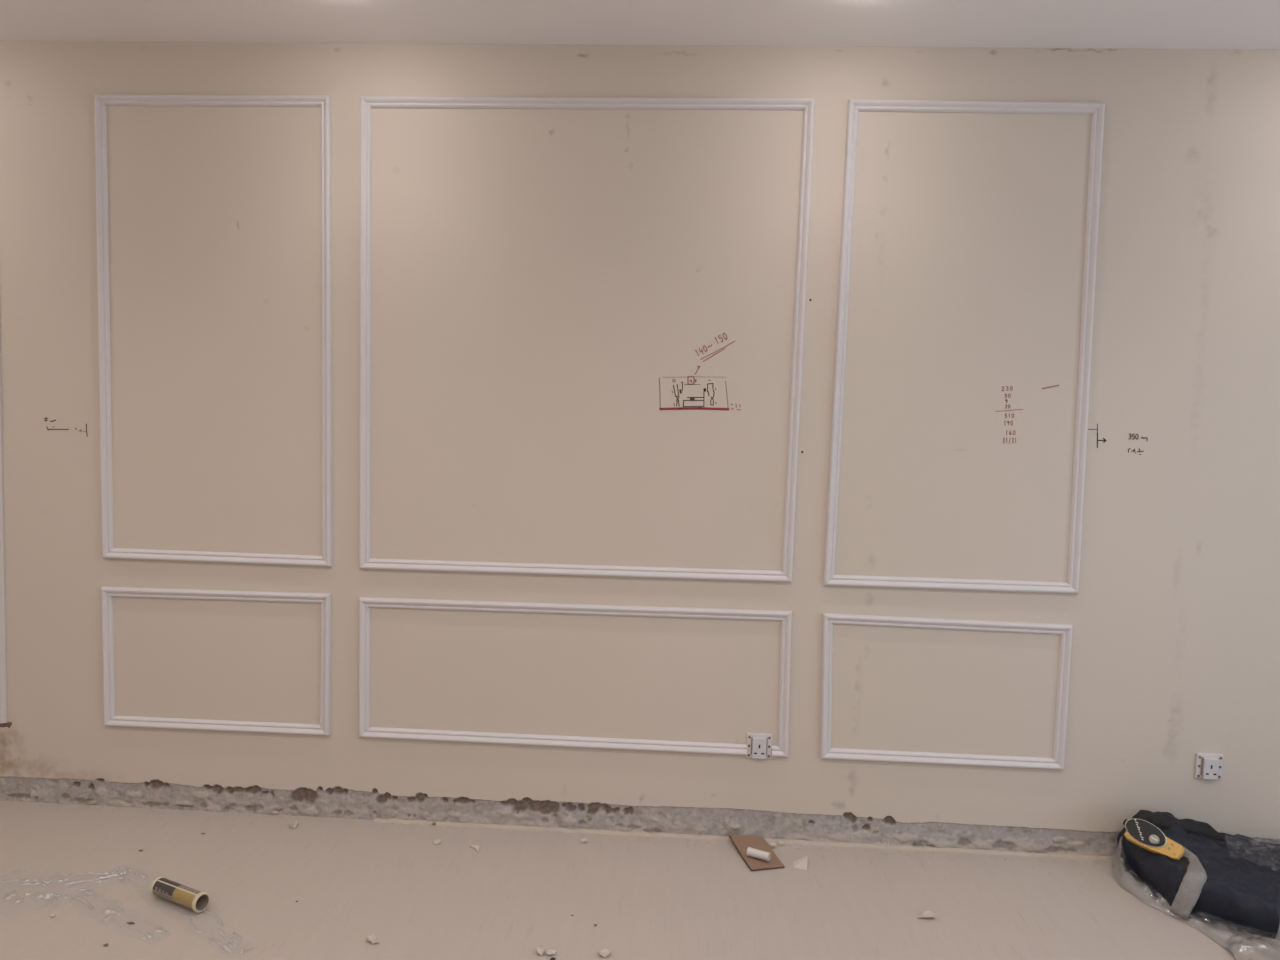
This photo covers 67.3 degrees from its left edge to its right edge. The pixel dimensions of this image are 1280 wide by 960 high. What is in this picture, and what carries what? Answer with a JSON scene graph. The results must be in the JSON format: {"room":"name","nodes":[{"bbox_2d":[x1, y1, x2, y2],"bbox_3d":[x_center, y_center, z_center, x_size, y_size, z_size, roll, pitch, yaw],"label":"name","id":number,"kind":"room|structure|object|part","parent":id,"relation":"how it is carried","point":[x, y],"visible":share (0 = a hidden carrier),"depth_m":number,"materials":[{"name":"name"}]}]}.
{"room":"room under renovation","nodes":[
{"label":"room under renovation","id":0,"kind":"room"},
{"bbox_2d":[0,40,1279,839],"bbox_3d":[0.188,-0.098,3.383,6.100,2.700,0.202,2,5,3],"label":"wall","id":1,"kind":"structure","parent":0,"point":[582,319],"depth_m":3.28,"materials":[{"name":"beige paint"}]},
{"bbox_2d":[0,330,11,727],"bbox_3d":[-2.315,-0.306,3.401,0.125,2.426,0.018,2,5,3],"label":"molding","id":2,"kind":"structure","parent":1,"relation":"attached to","point":[4,722],"depth_m":3.46,"materials":[{"name":"white paint"}]},
{"bbox_2d":[94,94,331,566],"bbox_3d":[-1.477,-0.511,3.337,0.832,1.612,0.019,2,5,3],"label":"trim","id":3,"kind":"structure","parent":1,"relation":"attached to","point":[101,101],"depth_m":3.33,"materials":[{"name":"white paint"}]},
{"bbox_2d":[101,587,330,735],"bbox_3d":[-1.512,0.644,3.428,0.833,0.514,0.019,2,5,3],"label":"trim","id":4,"kind":"structure","parent":1,"relation":"attached to","point":[107,593],"depth_m":3.43,"materials":[{"name":"white paint"}]},
{"bbox_2d":[359,597,791,756],"bbox_3d":[-0.236,0.683,3.358,1.518,0.514,0.019,2,5,3],"label":"trim","id":5,"kind":"structure","parent":1,"relation":"attached to","point":[365,603],"depth_m":3.36,"materials":[{"name":"white paint"}]},
{"bbox_2d":[359,96,814,581],"bbox_3d":[-0.206,-0.472,3.267,1.524,1.621,0.019,2,5,3],"label":"trim","id":6,"kind":"structure","parent":1,"relation":"attached to","point":[367,103],"depth_m":3.26,"materials":[{"name":"white paint"}]},
{"bbox_2d":[0,776,1279,859],"bbox_3d":[-0.002,1.186,3.391,4.998,0.129,0.037,2,5,3],"label":"strip","id":7,"kind":"object","parent":1,"relation":"attached to","point":[846,830],"depth_m":3.41,"materials":[{"name":"concrete"}]},
{"bbox_2d":[746,733,771,758],"bbox_3d":[0.414,0.924,3.339,0.086,0.086,0.022,2,5,3],"label":"wall socket","id":8,"kind":"object","parent":1,"relation":"attached to","point":[759,745],"visible":1,"depth_m":3.33,"materials":[{"name":"white plastic"}]},
{"bbox_2d":[820,613,1072,769],"bbox_3d":[1.037,0.724,3.289,0.838,0.510,0.019,2,5,3],"label":"trim","id":9,"kind":"structure","parent":1,"relation":"attached to","point":[1064,630],"depth_m":3.29,"materials":[{"name":"white paint"}]},
{"bbox_2d":[823,99,1104,593],"bbox_3d":[1.073,-0.432,3.198,0.852,1.616,0.019,2,5,3],"label":"trim","id":10,"kind":"structure","parent":1,"relation":"attached to","point":[1096,109],"depth_m":3.19,"materials":[{"name":"white paint"}]},
{"bbox_2d":[1195,753,1222,779],"bbox_3d":[1.929,0.970,3.256,0.086,0.086,0.022,2,5,3],"label":"wall socket","id":11,"kind":"object","parent":1,"relation":"attached to","point":[1208,765],"visible":1,"depth_m":3.25,"materials":[{"name":"white plastic"}]},
{"bbox_2d":[0,800,1279,959],"bbox_3d":[0.003,1.495,0.930,6.500,0.100,5.450,2,5,3],"label":"floor","id":12,"kind":"structure","parent":0,"point":[670,899],"depth_m":2.95,"materials":[{"name":"beige concrete"}]},
{"bbox_2d":[2,870,162,935],"bbox_3d":[-1.647,1.237,2.869,0.735,0.018,0.338,2,5,11],"label":"plastic film","id":13,"kind":"object","parent":12,"relation":"on","point":[48,895],"visible":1,"depth_m":2.94,"materials":[{"name":"clear plastic"}]},
{"bbox_2d":[116,866,237,950],"bbox_3d":[-1.357,1.247,2.851,0.756,0.015,0.137,5,6,38],"label":"plastic wrap","id":14,"kind":"object","parent":12,"relation":"on","point":[117,868],"visible":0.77,"depth_m":2.67,"materials":[{"name":"clear plastic"}]},
{"bbox_2d":[150,876,209,912],"bbox_3d":[-1.360,1.224,2.844,0.192,0.056,0.056,4,5,27],"label":"cardboard tube","id":15,"kind":"object","parent":14,"relation":"on","point":[198,901],"visible":1,"depth_m":2.83,"materials":[{"name":"beige cardboard"}]},
{"bbox_3d":[-1.409,1.232,2.848,0.086,0.025,0.013,4,5,27],"label":"label panel","id":16,"kind":"part","parent":15,"relation":"part of","materials":[{"name":"paper"}]},
{"bbox_3d":[-1.408,1.209,2.848,0.086,0.020,0.015,4,5,27],"label":"label panel","id":17,"kind":"part","parent":15,"relation":"part of","materials":[{"name":"paper"}]},
{"bbox_3d":[-1.395,1.206,2.872,0.086,0.021,0.031,4,5,27],"label":"label panel","id":18,"kind":"part","parent":15,"relation":"part of","materials":[{"name":"paper"}]},
{"bbox_3d":[-1.331,1.221,2.809,0.087,0.033,0.015,4,5,27],"label":"label panel","id":19,"kind":"part","parent":15,"relation":"part of","materials":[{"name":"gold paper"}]},
{"bbox_3d":[-1.318,1.212,2.832,0.087,0.021,0.031,4,5,27],"label":"label panel","id":20,"kind":"part","parent":15,"relation":"part of","materials":[{"name":"paper"}]},
{"bbox_2d":[366,933,376,943],"bbox_3d":[-0.746,1.276,2.676,0.033,0.018,0.023,5,6,37],"label":"flake","id":21,"kind":"object","parent":12,"relation":"on","point":[371,938],"visible":1,"depth_m":2.67,"materials":[{"name":"beige paint"}]},
{"bbox_2d":[433,839,440,843],"bbox_3d":[-0.693,1.235,3.285,0.025,0.008,0.026,0,5,-15],"label":"flake","id":22,"kind":"object","parent":12,"relation":"on","point":[438,841],"visible":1,"depth_m":3.28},
{"bbox_2d":[469,845,479,852],"bbox_3d":[-0.560,1.244,3.240,0.037,0.006,0.046,1,5,-3],"label":"flake","id":23,"kind":"object","parent":12,"relation":"on","point":[476,847],"visible":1,"depth_m":3.25,"materials":[{"name":"beige paint"}]},
{"bbox_2d":[536,945,544,955],"bbox_3d":[-0.273,1.292,2.644,0.025,0.018,0.026,2,5,3],"label":"flake","id":24,"kind":"object","parent":12,"relation":"on","point":[539,950],"visible":1,"depth_m":2.64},
{"bbox_2d":[546,950,556,954],"bbox_3d":[-0.243,1.296,2.637,0.031,0.016,0.016,2,5,3],"label":"crumb","id":25,"kind":"object","parent":12,"relation":"on","point":[548,952],"visible":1,"depth_m":2.63,"materials":[{"name":"white paint"}]},
{"bbox_2d":[8,803,1111,870],"bbox_3d":[-0.400,1.240,3.366,3.996,0.004,0.098,2,5,3],"label":"plaster grit","id":26,"kind":"object","parent":12,"relation":"on","point":[10,803],"visible":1,"depth_m":3.35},
{"bbox_2d":[597,948,610,957],"bbox_3d":[-0.099,1.298,2.641,0.037,0.016,0.021,2,5,3],"label":"flake","id":27,"kind":"object","parent":12,"relation":"on","point":[604,952],"visible":1,"depth_m":2.63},
{"bbox_2d":[729,830,784,870],"bbox_3d":[0.392,1.254,3.271,0.119,0.035,0.238,0,5,-14],"label":"cardboard piece","id":28,"kind":"object","parent":12,"relation":"on","point":[741,842],"visible":0.91,"depth_m":3.27,"materials":[{"name":"brown cardboard"}]},
{"bbox_2d":[747,847,770,860],"bbox_3d":[0.397,1.249,3.211,0.076,0.029,0.029,4,5,28],"label":"conduit offcut","id":29,"kind":"object","parent":28,"relation":"on","point":[752,852],"visible":1,"depth_m":3.20,"materials":[{"name":"white plastic"}]},
{"bbox_2d":[768,842,775,847],"bbox_3d":[0.456,1.259,3.317,0.026,0.021,0.017,2,5,3],"label":"crumb","id":30,"kind":"object","parent":12,"relation":"on","point":[772,844],"visible":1,"depth_m":3.31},
{"bbox_2d":[793,856,807,869],"bbox_3d":[0.535,1.270,3.194,0.049,0.022,0.055,2,5,3],"label":"shard","id":31,"kind":"object","parent":12,"relation":"on","point":[802,863],"visible":1,"depth_m":3.19},
{"bbox_2d":[916,911,934,916],"bbox_3d":[0.858,1.306,2.893,0.061,0.013,0.038,2,5,3],"label":"shard","id":32,"kind":"object","parent":12,"relation":"on","point":[925,913],"visible":1,"depth_m":2.89},
{"bbox_2d":[1112,836,1279,951],"bbox_3d":[1.836,1.261,2.864,0.591,0.161,0.792,2,5,3],"label":"plastic sheet","id":33,"kind":"object","parent":12,"relation":"on","point":[1115,863],"visible":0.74,"depth_m":3.15,"materials":[{"name":"clear plastic"}]},
{"bbox_2d":[1117,810,1279,938],"bbox_3d":[1.910,1.224,3.015,0.610,0.217,0.493,2,5,3],"label":"tool bag","id":34,"kind":"object","parent":12,"relation":"on","point":[1213,877],"visible":0.94,"depth_m":2.98,"materials":[{"name":"black fabric"}]},
{"bbox_2d":[1123,818,1184,859],"bbox_3d":[1.655,1.159,3.105,0.062,0.091,0.187,-3,6,-43],"label":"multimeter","id":35,"kind":"object","parent":34,"relation":"on","point":[1142,833],"visible":1,"depth_m":3.10,"materials":[{"name":"plastic"}]},
{"bbox_2d":[0,0,1279,49],"bbox_3d":[0.080,-1.295,0.711,6.500,0.100,5.450,2,5,3],"label":"ceiling","id":36,"kind":"structure","parent":0,"point":[1128,24],"depth_m":3.00,"materials":[{"name":"paint"}]}
]}

